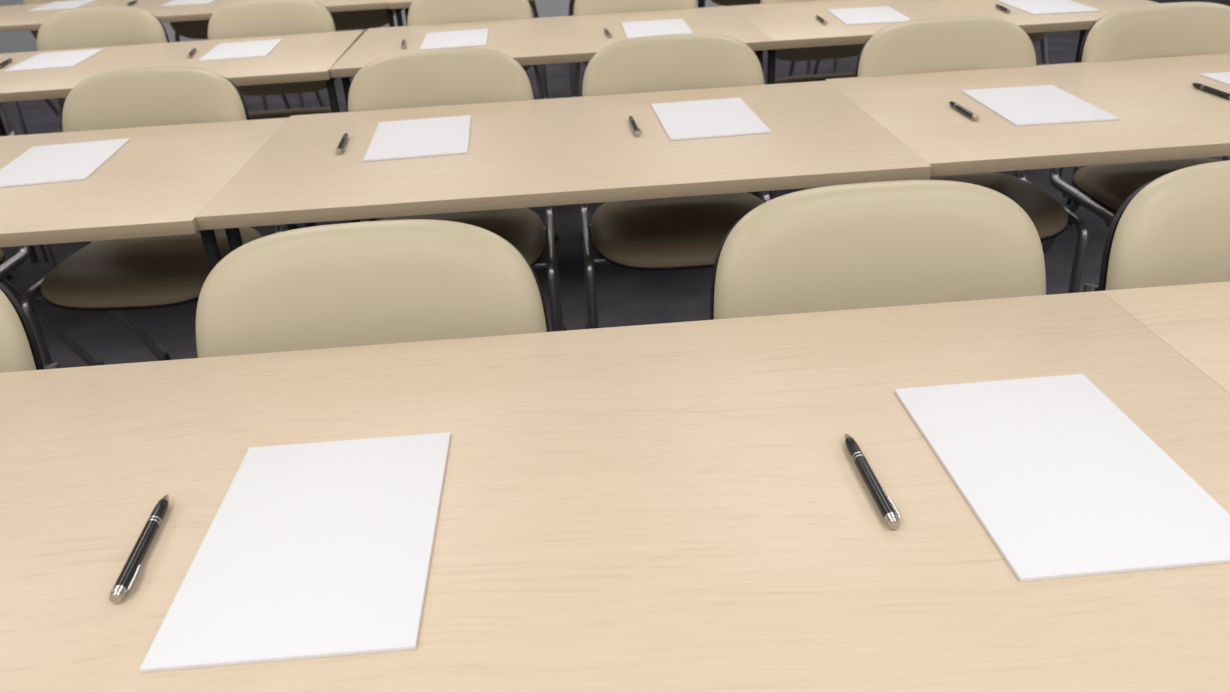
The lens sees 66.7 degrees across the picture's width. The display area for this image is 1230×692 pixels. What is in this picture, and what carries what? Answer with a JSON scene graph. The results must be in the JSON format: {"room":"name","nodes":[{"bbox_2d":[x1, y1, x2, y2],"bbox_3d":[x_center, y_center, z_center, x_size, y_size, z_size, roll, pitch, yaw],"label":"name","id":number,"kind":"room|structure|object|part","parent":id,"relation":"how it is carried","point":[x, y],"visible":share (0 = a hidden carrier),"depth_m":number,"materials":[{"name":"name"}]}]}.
{"room":"lecture hall","nodes":[
{"label":"lecture hall","id":0,"kind":"room"},
{"bbox_2d":[0,0,1229,367],"bbox_3d":[-0.102,-0.002,2.830,12.000,0.100,11.000,-4,28,-2],"label":"floor","id":1,"kind":"structure","parent":0,"point":[625,297],"depth_m":3.11,"materials":[{"name":"carpet"}]},
{"bbox_2d":[0,102,15,280],"bbox_3d":[-2.483,-0.710,3.384,0.523,0.858,0.521,-4,28,-2],"label":"chair","id":2,"kind":"object","parent":1,"relation":"on","point":[3,108],"visible":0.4,"depth_m":3.47,"materials":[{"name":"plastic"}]},
{"bbox_2d":[0,282,60,372],"bbox_3d":[-0.968,0.345,1.262,0.523,0.858,0.521,-4,28,-2],"label":"chair","id":3,"kind":"object","parent":1,"relation":"on","point":[19,350],"visible":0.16,"depth_m":1.21,"materials":[{"name":"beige plastic"}]},
{"bbox_2d":[0,289,36,372],"bbox_3d":[-0.989,0.059,1.241,0.464,0.333,0.121,-4,28,-2],"label":"backrest cushion","id":4,"kind":"object","parent":3,"relation":"on","point":[18,344],"depth_m":1.21,"materials":[{"name":"beige leather"}]},
{"bbox_2d":[29,245,38,262],"bbox_3d":[-2.828,-0.478,3.112,1.316,0.740,0.708,-4,28,-2],"label":"conference table","id":5,"kind":"object","parent":1,"relation":"on","point":[33,256],"visible":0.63,"depth_m":3.51,"materials":[{"name":"metal"}]},
{"bbox_2d":[12,0,68,134],"bbox_3d":[-2.626,-1.359,4.606,0.523,0.858,0.521,-4,28,-2],"label":"chair","id":6,"kind":"object","parent":1,"relation":"on","point":[34,32],"visible":0.02,"depth_m":4.53,"materials":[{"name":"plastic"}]},
{"bbox_2d":[23,0,68,39],"bbox_3d":[-2.647,-1.644,4.585,0.464,0.333,0.121,-4,28,-2],"label":"backrest cushion","id":7,"kind":"object","parent":6,"relation":"on","point":[34,32],"depth_m":4.54,"materials":[{"name":"beige leather"}]},
{"bbox_3d":[-2.866,-1.202,4.797,0.021,0.414,0.282,-4,28,-2],"label":"leg","id":8,"kind":"part","parent":6,"relation":"part of","materials":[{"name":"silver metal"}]},
{"bbox_2d":[0,245,103,365],"bbox_3d":[-1.760,-0.174,2.311,0.523,0.858,0.521,-3,28,0],"label":"chair","id":9,"kind":"object","parent":1,"relation":"on","point":[10,266],"visible":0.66,"depth_m":2.42,"materials":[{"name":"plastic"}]},
{"bbox_2d":[0,248,3,260],"bbox_3d":[-1.759,-0.160,2.257,0.462,0.059,0.410,-3,28,0],"label":"seat cushion","id":10,"kind":"object","parent":9,"relation":"on","point":[1,252],"depth_m":2.36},
{"bbox_2d":[0,0,129,31],"bbox_3d":[-2.927,-1.144,4.362,1.316,0.740,0.708,-4,28,-2],"label":"conference table","id":11,"kind":"object","parent":1,"relation":"on","point":[13,18],"visible":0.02,"depth_m":4.16,"materials":[{"name":"wood"}]},
{"bbox_2d":[28,0,96,11],"bbox_3d":[-2.587,-1.605,4.397,0.210,0.004,0.300,-6,28,-5],"label":"paper stack","id":12,"kind":"object","parent":11,"relation":"on","point":[71,4],"visible":1,"depth_m":4.37,"materials":[{"name":"white paper"}]},
{"bbox_2d":[37,6,169,269],"bbox_3d":[-1.819,-0.760,3.408,0.523,0.858,0.521,-4,28,-2],"label":"chair","id":13,"kind":"object","parent":1,"relation":"on","point":[92,27],"visible":0.2,"depth_m":3.34,"materials":[{"name":"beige plastic"}]},
{"bbox_2d":[37,6,167,102],"bbox_3d":[-1.839,-1.046,3.387,0.464,0.333,0.121,-4,28,-2],"label":"backrest cushion","id":14,"kind":"object","parent":13,"relation":"on","point":[92,27],"depth_m":3.34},
{"bbox_2d":[0,117,297,271],"bbox_3d":[-1.399,-0.010,2.092,1.316,0.740,0.708,-4,28,-2],"label":"conference table","id":15,"kind":"object","parent":1,"relation":"on","point":[160,180],"visible":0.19,"depth_m":1.82,"materials":[{"name":"wood"}]},
{"bbox_2d":[0,138,129,187],"bbox_3d":[-1.188,-0.392,1.993,0.210,0.004,0.300,-7,28,-7],"label":"paper stack","id":16,"kind":"object","parent":15,"relation":"on","point":[69,162],"visible":1,"depth_m":1.98,"materials":[{"name":"white paper"}]},
{"bbox_3d":[-0.746,0.072,1.898,0.025,0.715,0.025,-4,28,-2],"label":"leg","id":17,"kind":"part","parent":15,"relation":"part of","materials":[{"name":"metal"}]},
{"bbox_3d":[-0.780,-0.166,2.345,0.025,0.715,0.025,-4,28,-2],"label":"leg","id":18,"kind":"part","parent":15,"relation":"part of","materials":[{"name":"metal"}]},
{"bbox_2d":[21,66,283,365],"bbox_3d":[-1.112,-0.223,2.334,0.523,0.858,0.521,-2,28,2],"label":"chair","id":19,"kind":"object","parent":1,"relation":"on","point":[114,276],"visible":0.47,"depth_m":2.25,"materials":[{"name":"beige plastic"}]},
{"bbox_3d":[-1.342,-0.076,2.544,0.021,0.414,0.282,-2,28,2],"label":"leg","id":20,"kind":"part","parent":19,"relation":"part of","materials":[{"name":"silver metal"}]},
{"bbox_2d":[41,227,261,307],"bbox_3d":[-1.114,-0.208,2.280,0.462,0.059,0.410,-2,28,2],"label":"seat cushion","id":21,"kind":"object","parent":19,"relation":"on","point":[173,270],"depth_m":2.15,"materials":[{"name":"beige leather"}]},
{"bbox_2d":[62,66,246,131],"bbox_3d":[-1.122,-0.509,2.313,0.464,0.333,0.121,-2,28,2],"label":"backrest cushion","id":22,"kind":"object","parent":19,"relation":"on","point":[171,95],"depth_m":2.26,"materials":[{"name":"beige plastic"}]},
{"bbox_2d":[0,30,383,260],"bbox_3d":[-1.506,-0.586,3.175,1.316,0.740,0.708,-5,28,-3],"label":"conference table","id":23,"kind":"object","parent":1,"relation":"on","point":[309,56],"visible":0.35,"depth_m":2.94,"materials":[{"name":"wood"}]},
{"bbox_2d":[0,58,11,67],"bbox_3d":[-2.003,-0.929,3.070,0.015,0.012,0.144,-9,29,-11],"label":"ballpoint pen","id":24,"kind":"object","parent":23,"relation":"on","point":[9,60],"visible":1,"depth_m":3.07,"materials":[{"name":"black paint"}]},
{"bbox_3d":[-2.162,-0.640,3.371,0.025,0.715,0.025,-5,28,-3],"label":"leg","id":25,"kind":"part","parent":23,"relation":"part of","materials":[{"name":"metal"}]},
{"bbox_2d":[3,49,103,71],"bbox_3d":[-1.854,-0.949,3.099,0.210,0.004,0.300,-6,28,-6],"label":"paper stack","id":26,"kind":"object","parent":23,"relation":"on","point":[65,59],"visible":1,"depth_m":3.08,"materials":[{"name":"white paper"}]},
{"bbox_2d":[187,48,195,57],"bbox_3d":[-1.388,-0.964,3.071,0.015,0.012,0.144,-9,29,-10],"label":"ballpoint pen","id":27,"kind":"object","parent":23,"relation":"on","point":[193,50],"visible":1,"depth_m":3.05,"materials":[{"name":"black paint"}]},
{"bbox_2d":[198,39,281,61],"bbox_3d":[-1.235,-0.980,3.094,0.210,0.004,0.300,-6,28,-6],"label":"paper stack","id":28,"kind":"object","parent":23,"relation":"on","point":[249,49],"visible":1,"depth_m":3.07,"materials":[{"name":"white paper"}]},
{"bbox_3d":[-0.849,-0.510,2.992,0.025,0.715,0.025,-5,28,-3],"label":"leg","id":29,"kind":"part","parent":23,"relation":"part of","materials":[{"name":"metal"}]},
{"bbox_2d":[169,20,290,109],"bbox_3d":[-1.959,-1.409,4.630,0.523,0.858,0.521,-4,28,-2],"label":"chair","id":30,"kind":"object","parent":1,"relation":"on","point":[197,29],"visible":0.09,"depth_m":4.61,"materials":[{"name":"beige plastic"}]},
{"bbox_2d":[169,20,208,38],"bbox_3d":[-1.979,-1.694,4.609,0.464,0.333,0.121,-4,28,-2],"label":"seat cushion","id":31,"kind":"object","parent":30,"relation":"on","point":[197,29],"depth_m":4.61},
{"bbox_3d":[-1.713,-1.288,4.839,0.021,0.414,0.282,-4,28,-2],"label":"leg","id":32,"kind":"part","parent":30,"relation":"part of","materials":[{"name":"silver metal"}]},
{"bbox_2d":[116,0,408,26],"bbox_3d":[-1.615,-1.242,4.410,1.316,0.740,0.708,-4,28,-2],"label":"conference table","id":33,"kind":"object","parent":1,"relation":"on","point":[194,12],"visible":0.3,"depth_m":4.01,"materials":[{"name":"wood"}]},
{"bbox_2d":[126,0,136,5],"bbox_3d":[-2.225,-1.582,4.309,0.015,0.012,0.144,-6,28,-5],"label":"ballpoint pen","id":34,"kind":"object","parent":33,"relation":"on","point":[134,1],"visible":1,"depth_m":4.29,"materials":[{"name":"black paint"}]},
{"bbox_2d":[161,0,214,6],"bbox_3d":[-1.942,-1.601,4.324,0.210,0.004,0.300,-5,28,-4],"label":"paper stack","id":35,"kind":"object","parent":33,"relation":"on","point":[174,2],"visible":1,"depth_m":4.23,"materials":[{"name":"white paper"}]},
{"bbox_3d":[-0.962,-1.160,4.215,0.025,0.715,0.025,-4,28,-2],"label":"leg","id":36,"kind":"part","parent":33,"relation":"part of","materials":[{"name":"metal"}]},
{"bbox_3d":[-0.996,-1.398,4.662,0.025,0.715,0.025,-4,28,-2],"label":"leg","id":37,"kind":"part","parent":33,"relation":"part of","materials":[{"name":"metal"}]},
{"bbox_2d":[208,0,352,222],"bbox_3d":[-1.218,-0.805,3.430,0.523,0.858,0.521,-4,28,-2],"label":"chair","id":38,"kind":"object","parent":1,"relation":"on","point":[237,18],"visible":0.27,"depth_m":3.36,"materials":[{"name":"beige plastic"}]},
{"bbox_2d":[208,0,335,95],"bbox_3d":[-1.238,-1.091,3.409,0.464,0.333,0.121,-4,28,-2],"label":"backrest cushion","id":39,"kind":"object","parent":38,"relation":"on","point":[237,18],"depth_m":3.36,"materials":[{"name":"beige plastic"}]},
{"bbox_2d":[248,107,341,119],"bbox_3d":[-1.215,-0.791,3.376,0.462,0.059,0.410,-4,28,-2],"label":"seat cushion","id":40,"kind":"object","parent":38,"relation":"on","point":[282,113],"depth_m":3.44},
{"bbox_2d":[297,9,395,107],"bbox_3d":[-1.301,-1.458,4.654,0.523,0.858,0.521,-4,28,-2],"label":"chair","id":41,"kind":"object","parent":1,"relation":"on","point":[360,19],"visible":0.12,"depth_m":4.64,"materials":[{"name":"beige plastic"}]},
{"bbox_3d":[-1.540,-1.301,4.845,0.021,0.414,0.282,-4,28,-2],"label":"leg","id":42,"kind":"part","parent":41,"relation":"part of","materials":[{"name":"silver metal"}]},
{"bbox_2d":[331,9,394,30],"bbox_3d":[-1.321,-1.744,4.633,0.464,0.333,0.121,-4,28,-2],"label":"seat cushion","id":43,"kind":"object","parent":41,"relation":"on","point":[360,19],"depth_m":4.64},
{"bbox_2d":[196,219,548,357],"bbox_3d":[-0.300,0.293,1.289,0.523,0.858,0.521,-4,28,-2],"label":"chair","id":44,"kind":"object","parent":1,"relation":"on","point":[406,280],"visible":0.23,"depth_m":1.22,"materials":[{"name":"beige plastic"}]},
{"bbox_2d":[348,48,565,331],"bbox_3d":[-0.407,-0.276,2.360,0.523,0.858,0.521,-4,28,-2],"label":"chair","id":45,"kind":"object","parent":1,"relation":"on","point":[449,76],"visible":0.33,"depth_m":2.29,"materials":[{"name":"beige plastic"}]},
{"bbox_2d":[348,48,533,111],"bbox_3d":[-0.427,-0.561,2.338,0.464,0.333,0.121,-4,28,-2],"label":"backrest cushion","id":46,"kind":"object","parent":45,"relation":"on","point":[449,76],"depth_m":2.29,"materials":[{"name":"beige plastic"}]},
{"bbox_2d":[378,208,544,264],"bbox_3d":[-0.404,-0.262,2.305,0.462,0.059,0.410,-4,28,-2],"label":"seat cushion","id":47,"kind":"object","parent":45,"relation":"on","point":[523,228],"depth_m":2.31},
{"bbox_3d":[-0.161,-0.155,2.568,0.021,0.414,0.282,-4,28,-2],"label":"leg","id":48,"kind":"part","parent":45,"relation":"part of","materials":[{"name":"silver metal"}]},
{"bbox_2d":[389,0,530,26],"bbox_3d":[-0.302,-1.332,4.439,1.316,0.740,0.708,-4,28,-2],"label":"conference table","id":49,"kind":"object","parent":1,"relation":"on","point":[398,5],"visible":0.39,"depth_m":3.94,"materials":[{"name":"wood"}]},
{"bbox_3d":[-0.920,-1.154,4.199,0.025,0.715,0.025,-4,28,-2],"label":"leg","id":50,"kind":"part","parent":49,"relation":"part of","materials":[{"name":"metal"}]},
{"bbox_2d":[407,0,558,241],"bbox_3d":[-0.504,-0.859,3.455,0.523,0.858,0.521,-4,28,-2],"label":"chair","id":51,"kind":"object","parent":1,"relation":"on","point":[421,12],"visible":0.17,"depth_m":3.39,"materials":[{"name":"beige plastic"}]},
{"bbox_2d":[407,0,532,70],"bbox_3d":[-0.525,-1.145,3.434,0.464,0.333,0.121,-4,28,-2],"label":"backrest cushion","id":52,"kind":"object","parent":51,"relation":"on","point":[421,12],"depth_m":3.39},
{"bbox_2d":[529,0,547,98],"bbox_3d":[-0.613,-1.510,4.679,0.523,0.858,0.521,-4,28,-2],"label":"chair","id":53,"kind":"object","parent":1,"relation":"on","point":[532,2],"visible":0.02,"depth_m":4.66,"materials":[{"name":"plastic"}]},
{"bbox_3d":[-0.367,-1.389,4.887,0.021,0.414,0.282,-4,28,-2],"label":"leg","id":54,"kind":"part","parent":53,"relation":"part of","materials":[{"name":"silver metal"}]},
{"bbox_2d":[329,6,772,220],"bbox_3d":[-0.189,-0.703,3.257,1.316,0.740,0.708,-4,28,-2],"label":"conference table","id":55,"kind":"object","parent":1,"relation":"on","point":[562,39],"visible":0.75,"depth_m":3.07,"materials":[{"name":"wood"}]},
{"bbox_3d":[-0.807,-0.525,3.016,0.025,0.715,0.025,-4,28,-2],"label":"leg","id":56,"kind":"part","parent":55,"relation":"part of","materials":[{"name":"metal"}]},
{"bbox_2d":[401,39,405,48],"bbox_3d":[-0.684,-0.981,3.029,0.015,0.012,0.144,-7,28,-7],"label":"ballpoint pen","id":57,"kind":"object","parent":55,"relation":"on","point":[403,45],"visible":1,"depth_m":2.99,"materials":[{"name":"black paint"}]},
{"bbox_2d":[419,29,488,49],"bbox_3d":[-0.525,-1.010,3.076,0.210,0.004,0.300,-5,28,-3],"label":"paper stack","id":58,"kind":"object","parent":55,"relation":"on","point":[477,37],"visible":0.89,"depth_m":3.06,"materials":[{"name":"white paper"}]},
{"bbox_2d":[604,28,611,37],"bbox_3d":[-0.023,-1.015,3.024,0.015,0.012,0.144,-6,28,-5],"label":"ballpoint pen","id":59,"kind":"object","parent":55,"relation":"on","point":[607,32],"visible":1,"depth_m":2.99,"materials":[{"name":"black paint"}]},
{"bbox_2d":[621,19,692,38],"bbox_3d":[0.135,-1.041,3.065,0.210,0.004,0.300,-4,28,-1],"label":"paper stack","id":60,"kind":"object","parent":55,"relation":"on","point":[634,29],"visible":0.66,"depth_m":3.06,"materials":[{"name":"white paper"}]},
{"bbox_3d":[0.464,-0.620,3.062,0.025,0.715,0.025,-4,28,-2],"label":"leg","id":61,"kind":"part","parent":55,"relation":"part of","materials":[{"name":"metal"}]},
{"bbox_2d":[195,81,930,251],"bbox_3d":[-0.088,-0.117,2.155,1.316,0.740,0.708,-4,28,-2],"label":"conference table","id":62,"kind":"object","parent":1,"relation":"on","point":[586,149],"visible":0.75,"depth_m":1.83,"materials":[{"name":"brown wood"}]},
{"bbox_3d":[-0.707,0.061,1.914,0.025,0.715,0.025,-4,28,-2],"label":"leg","id":63,"kind":"part","parent":62,"relation":"part of","materials":[{"name":"metal"}]},
{"bbox_3d":[-0.741,-0.177,2.361,0.025,0.715,0.025,-4,28,-2],"label":"leg","id":64,"kind":"part","parent":62,"relation":"part of","materials":[{"name":"metal"}]},
{"bbox_2d":[336,133,347,153],"bbox_3d":[-0.583,-0.437,2.006,0.015,0.012,0.144,-6,28,-5],"label":"ballpoint pen","id":65,"kind":"object","parent":62,"relation":"on","point":[344,138],"visible":1,"depth_m":1.98,"materials":[{"name":"black paint"}]},
{"bbox_2d":[363,115,470,161],"bbox_3d":[-0.422,-0.454,2.030,0.210,0.004,0.300,-6,28,-4],"label":"paper stack","id":66,"kind":"object","parent":62,"relation":"on","point":[416,138],"visible":1,"depth_m":2.01,"materials":[{"name":"white paper"}]},
{"bbox_2d":[629,116,640,135],"bbox_3d":[0.042,-0.477,2.015,0.015,0.012,0.144,-5,28,-4],"label":"ballpoint pen","id":67,"kind":"object","parent":62,"relation":"on","point":[634,126],"visible":1,"depth_m":1.99,"materials":[{"name":"black paint"}]},
{"bbox_2d":[651,97,770,140],"bbox_3d":[0.203,-0.501,2.053,0.210,0.004,0.300,-5,28,-4],"label":"paper stack","id":68,"kind":"object","parent":62,"relation":"on","point":[726,117],"visible":1,"depth_m":2.03,"materials":[{"name":"white paper"}]},
{"bbox_2d":[568,0,574,96],"bbox_3d":[0.015,-1.557,4.702,0.523,0.858,0.521,-4,28,-2],"label":"chair","id":69,"kind":"object","parent":1,"relation":"on","point":[571,2],"visible":0.02,"depth_m":4.59,"materials":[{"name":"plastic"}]},
{"bbox_2d":[0,291,1229,691],"bbox_3d":[-0.025,0.472,1.052,1.400,0.740,0.708,-4,28,-2],"label":"conference table","id":70,"kind":"object","parent":1,"relation":"on","point":[678,506],"visible":0.91,"depth_m":0.86,"materials":[{"name":"brown wood"}]},
{"bbox_2d":[109,494,168,602],"bbox_3d":[-0.425,0.178,0.845,0.015,0.012,0.144,-6,28,-4],"label":"ballpoint pen","id":71,"kind":"object","parent":70,"relation":"on","point":[124,582],"visible":1,"depth_m":0.83,"materials":[{"name":"black paint"}]},
{"bbox_2d":[140,432,450,672],"bbox_3d":[-0.268,0.171,0.851,0.210,0.004,0.300,-4,28,-2],"label":"sheet","id":72,"kind":"object","parent":70,"relation":"on","point":[317,549],"visible":1,"depth_m":0.82,"materials":[{"name":"white paper"}]},
{"bbox_2d":[844,433,900,528],"bbox_3d":[0.240,0.122,0.879,0.015,0.012,0.144,-5,28,-3],"label":"ballpoint pen","id":73,"kind":"object","parent":70,"relation":"on","point":[884,503],"visible":1,"depth_m":0.86,"materials":[{"name":"black paint"}]},
{"bbox_2d":[895,374,1229,581],"bbox_3d":[0.420,0.111,0.891,0.210,0.004,0.300,-5,28,-2],"label":"sheet","id":74,"kind":"object","parent":70,"relation":"on","point":[1063,483],"visible":1,"depth_m":0.86,"materials":[{"name":"white paper"}]},
{"bbox_2d":[573,0,697,239],"bbox_3d":[0.098,-0.904,3.477,0.523,0.858,0.521,-4,28,-2],"label":"chair","id":75,"kind":"object","parent":1,"relation":"on","point":[580,7],"visible":0.09,"depth_m":3.41,"materials":[{"name":"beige plastic"}]},
{"bbox_2d":[573,0,697,65],"bbox_3d":[0.077,-1.190,3.456,0.464,0.333,0.121,-4,28,-2],"label":"backrest cushion","id":76,"kind":"object","parent":75,"relation":"on","point":[580,7],"depth_m":3.41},
{"bbox_2d":[580,33,770,328],"bbox_3d":[0.168,-0.319,2.380,0.523,0.858,0.521,-4,28,-2],"label":"chair","id":77,"kind":"object","parent":1,"relation":"on","point":[687,232],"visible":0.63,"depth_m":2.31,"materials":[{"name":"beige plastic"}]},
{"bbox_3d":[-0.071,-0.162,2.571,0.021,0.414,0.282,-4,28,-2],"label":"leg","id":78,"kind":"part","parent":77,"relation":"part of","materials":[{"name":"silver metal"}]},
{"bbox_2d":[582,33,764,96],"bbox_3d":[0.147,-0.605,2.359,0.464,0.333,0.121,-4,28,-2],"label":"backrest cushion","id":79,"kind":"object","parent":77,"relation":"on","point":[688,61],"depth_m":2.31,"materials":[{"name":"beige plastic"}]},
{"bbox_2d":[591,192,764,267],"bbox_3d":[0.171,-0.305,2.326,0.462,0.059,0.410,-4,28,-2],"label":"seat cushion","id":80,"kind":"object","parent":77,"relation":"on","point":[687,231],"depth_m":2.23,"materials":[{"name":"beige leather"}]},
{"bbox_2d":[698,0,703,7],"bbox_3d":[1.010,-1.430,4.487,1.316,0.740,0.708,-4,28,-2],"label":"conference table","id":81,"kind":"object","parent":1,"relation":"on","point":[700,2],"visible":0.02,"depth_m":4.10,"materials":[{"name":"metal"}]},
{"bbox_2d":[704,0,811,76],"bbox_3d":[0.692,-1.608,4.726,0.523,0.858,0.521,-4,28,-2],"label":"chair","id":82,"kind":"object","parent":1,"relation":"on","point":[719,2],"visible":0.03,"depth_m":4.73,"materials":[{"name":"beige plastic"}]},
{"bbox_2d":[711,0,758,5],"bbox_3d":[0.672,-1.893,4.705,0.464,0.333,0.121,-4,28,-2],"label":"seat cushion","id":83,"kind":"object","parent":82,"relation":"on","point":[720,2],"depth_m":4.73,"materials":[{"name":"beige leather"}]},
{"bbox_3d":[0.938,-1.487,4.934,0.021,0.414,0.282,-4,28,-2],"label":"leg","id":84,"kind":"part","parent":82,"relation":"part of","materials":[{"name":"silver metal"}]},
{"bbox_2d":[759,0,863,199],"bbox_3d":[0.785,-0.956,3.502,0.523,0.858,0.521,-4,28,-2],"label":"chair","id":85,"kind":"object","parent":1,"relation":"on","point":[837,51],"visible":0.09,"depth_m":3.50,"materials":[{"name":"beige plastic"}]},
{"bbox_2d":[766,73,854,84],"bbox_3d":[0.788,-0.942,3.448,0.462,0.059,0.410,-4,28,-2],"label":"seat cushion","id":86,"kind":"object","parent":85,"relation":"on","point":[819,77],"depth_m":3.52,"materials":[{"name":"beige plastic"}]},
{"bbox_2d":[813,59,837,74],"bbox_3d":[1.310,-1.654,4.748,0.523,0.858,0.521,-4,28,-2],"label":"chair","id":87,"kind":"object","parent":1,"relation":"on","point":[835,65],"visible":0.02,"depth_m":4.63,"materials":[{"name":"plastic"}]},
{"bbox_3d":[1.071,-1.497,4.939,0.021,0.414,0.282,-4,28,-2],"label":"leg","id":88,"kind":"part","parent":87,"relation":"part of","materials":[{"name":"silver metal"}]},
{"bbox_2d":[710,180,1045,319],"bbox_3d":[0.385,0.234,1.329,0.523,0.858,0.521,-4,28,-2],"label":"chair","id":89,"kind":"object","parent":1,"relation":"on","point":[902,242],"visible":0.34,"depth_m":1.26,"materials":[{"name":"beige plastic"}]},
{"bbox_2d":[732,0,1158,197],"bbox_3d":[1.122,-0.802,3.306,1.316,0.740,0.708,-4,28,-2],"label":"conference table","id":90,"kind":"object","parent":1,"relation":"on","point":[787,24],"visible":0.28,"depth_m":3.03,"materials":[{"name":"wood"}]},
{"bbox_3d":[0.504,-0.624,3.065,0.025,0.715,0.025,-4,28,-2],"label":"leg","id":91,"kind":"part","parent":90,"relation":"part of","materials":[{"name":"metal"}]},
{"bbox_2d":[816,15,826,24],"bbox_3d":[0.671,-1.062,3.040,0.015,0.012,0.144,-3,28,1],"label":"ballpoint pen","id":92,"kind":"object","parent":90,"relation":"on","point":[818,17],"visible":1,"depth_m":3.02,"materials":[{"name":"black paint"}]},
{"bbox_2d":[827,6,911,24],"bbox_3d":[0.837,-1.093,3.088,0.210,0.004,0.300,-3,28,1],"label":"paper stack","id":93,"kind":"object","parent":90,"relation":"on","point":[882,14],"visible":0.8,"depth_m":3.07,"materials":[{"name":"white paper"}]},
{"bbox_2d":[995,4,1010,12],"bbox_3d":[1.269,-1.105,3.058,0.015,0.012,0.144,-1,28,5],"label":"ballpoint pen","id":94,"kind":"object","parent":90,"relation":"on","point":[998,6],"visible":1,"depth_m":3.04,"materials":[{"name":"black paint"}]},
{"bbox_2d":[998,0,1099,14],"bbox_3d":[1.425,-1.124,3.085,0.210,0.004,0.300,-3,28,0],"label":"paper stack","id":95,"kind":"object","parent":90,"relation":"on","point":[1034,7],"visible":1,"depth_m":3.05,"materials":[{"name":"white paper"}]},
{"bbox_3d":[1.742,-0.958,3.558,0.025,0.715,0.025,-4,28,-2],"label":"leg","id":96,"kind":"part","parent":90,"relation":"part of","materials":[{"name":"metal"}]},
{"bbox_2d":[855,16,1087,292],"bbox_3d":[0.859,-0.371,2.405,0.523,0.858,0.521,-4,28,-2],"label":"chair","id":97,"kind":"object","parent":1,"relation":"on","point":[939,44],"visible":0.27,"depth_m":2.33,"materials":[{"name":"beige plastic"}]},
{"bbox_2d":[857,16,1036,76],"bbox_3d":[0.838,-0.656,2.384,0.464,0.333,0.121,-4,28,-2],"label":"backrest cushion","id":98,"kind":"object","parent":97,"relation":"on","point":[939,44],"depth_m":2.33,"materials":[{"name":"beige plastic"}]},
{"bbox_2d":[930,172,1067,238],"bbox_3d":[0.862,-0.357,2.351,0.462,0.059,0.410,-4,28,-2],"label":"seat cushion","id":99,"kind":"object","parent":97,"relation":"on","point":[1049,217],"depth_m":2.29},
{"bbox_2d":[825,53,1229,176],"bbox_3d":[1.222,-0.223,2.216,1.316,0.740,0.708,-4,28,-2],"label":"conference table","id":100,"kind":"object","parent":1,"relation":"on","point":[1161,115],"visible":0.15,"depth_m":1.94,"materials":[{"name":"wood"}]},
{"bbox_2d":[949,101,978,120],"bbox_3d":[0.741,-0.503,1.991,0.015,0.012,0.144,-4,28,-2],"label":"ballpoint pen","id":101,"kind":"object","parent":100,"relation":"on","point":[954,105],"visible":1,"depth_m":1.97,"materials":[{"name":"black paint"}]},
{"bbox_2d":[962,85,1118,125],"bbox_3d":[0.908,-0.522,2.019,0.210,0.004,0.300,-4,28,-1],"label":"paper stack","id":102,"kind":"object","parent":100,"relation":"on","point":[1042,104],"visible":1,"depth_m":2.00,"materials":[{"name":"white paper"}]},
{"bbox_2d":[1191,83,1229,99],"bbox_3d":[1.298,-0.554,2.029,0.015,0.012,0.144,-5,28,-3],"label":"ballpoint pen","id":103,"kind":"object","parent":100,"relation":"on","point":[1206,88],"visible":1,"depth_m":2.02,"materials":[{"name":"black paint"}]},
{"bbox_2d":[1200,72,1229,85],"bbox_3d":[1.476,-0.569,2.047,0.210,0.004,0.300,-4,28,-2],"label":"paper stack","id":104,"kind":"object","parent":100,"relation":"on","point":[1222,77],"visible":1,"depth_m":2.14,"materials":[{"name":"white paper"}]},
{"bbox_2d":[1026,32,1080,204],"bbox_3d":[1.443,-1.005,3.526,0.523,0.858,0.521,-4,28,-2],"label":"chair","id":105,"kind":"object","parent":1,"relation":"on","point":[1034,37],"visible":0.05,"depth_m":3.53,"materials":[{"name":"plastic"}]},
{"bbox_2d":[1026,32,1048,42],"bbox_3d":[1.422,-1.291,3.504,0.464,0.333,0.121,-4,28,-2],"label":"backrest cushion","id":106,"kind":"object","parent":105,"relation":"on","point":[1034,37],"depth_m":3.52,"materials":[{"name":"beige plastic"}]},
{"bbox_2d":[1042,2,1229,256],"bbox_3d":[1.432,-0.414,2.426,0.523,0.858,0.521,-4,28,-2],"label":"chair","id":107,"kind":"object","parent":1,"relation":"on","point":[1177,28],"visible":0.38,"depth_m":2.36,"materials":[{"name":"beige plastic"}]},
{"bbox_3d":[1.192,-0.257,2.617,0.021,0.414,0.282,-4,28,-2],"label":"leg","id":108,"kind":"part","parent":107,"relation":"part of","materials":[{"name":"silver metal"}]},
{"bbox_2d":[1073,158,1222,210],"bbox_3d":[1.435,-0.400,2.372,0.462,0.059,0.410,-4,28,-2],"label":"seat cushion","id":109,"kind":"object","parent":107,"relation":"on","point":[1107,186],"depth_m":2.40,"materials":[{"name":"beige leather"}]},
{"bbox_2d":[1082,2,1229,61],"bbox_3d":[1.411,-0.700,2.405,0.464,0.333,0.121,-4,28,-2],"label":"backrest cushion","id":110,"kind":"object","parent":107,"relation":"on","point":[1177,28],"depth_m":2.35,"materials":[{"name":"beige leather"}]},
{"bbox_2d":[1083,160,1229,291],"bbox_3d":[0.926,0.198,1.339,0.523,0.858,0.521,-4,28,-2],"label":"chair","id":111,"kind":"object","parent":1,"relation":"on","point":[1174,229],"visible":0.33,"depth_m":1.26,"materials":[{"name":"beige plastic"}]},
{"bbox_2d":[1101,281,1229,393],"bbox_3d":[1.370,0.368,1.102,1.400,0.740,0.708,-4,28,-2],"label":"conference table","id":112,"kind":"object","parent":1,"relation":"on","point":[1193,320],"visible":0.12,"depth_m":1.14,"materials":[{"name":"wood"}]}
]}

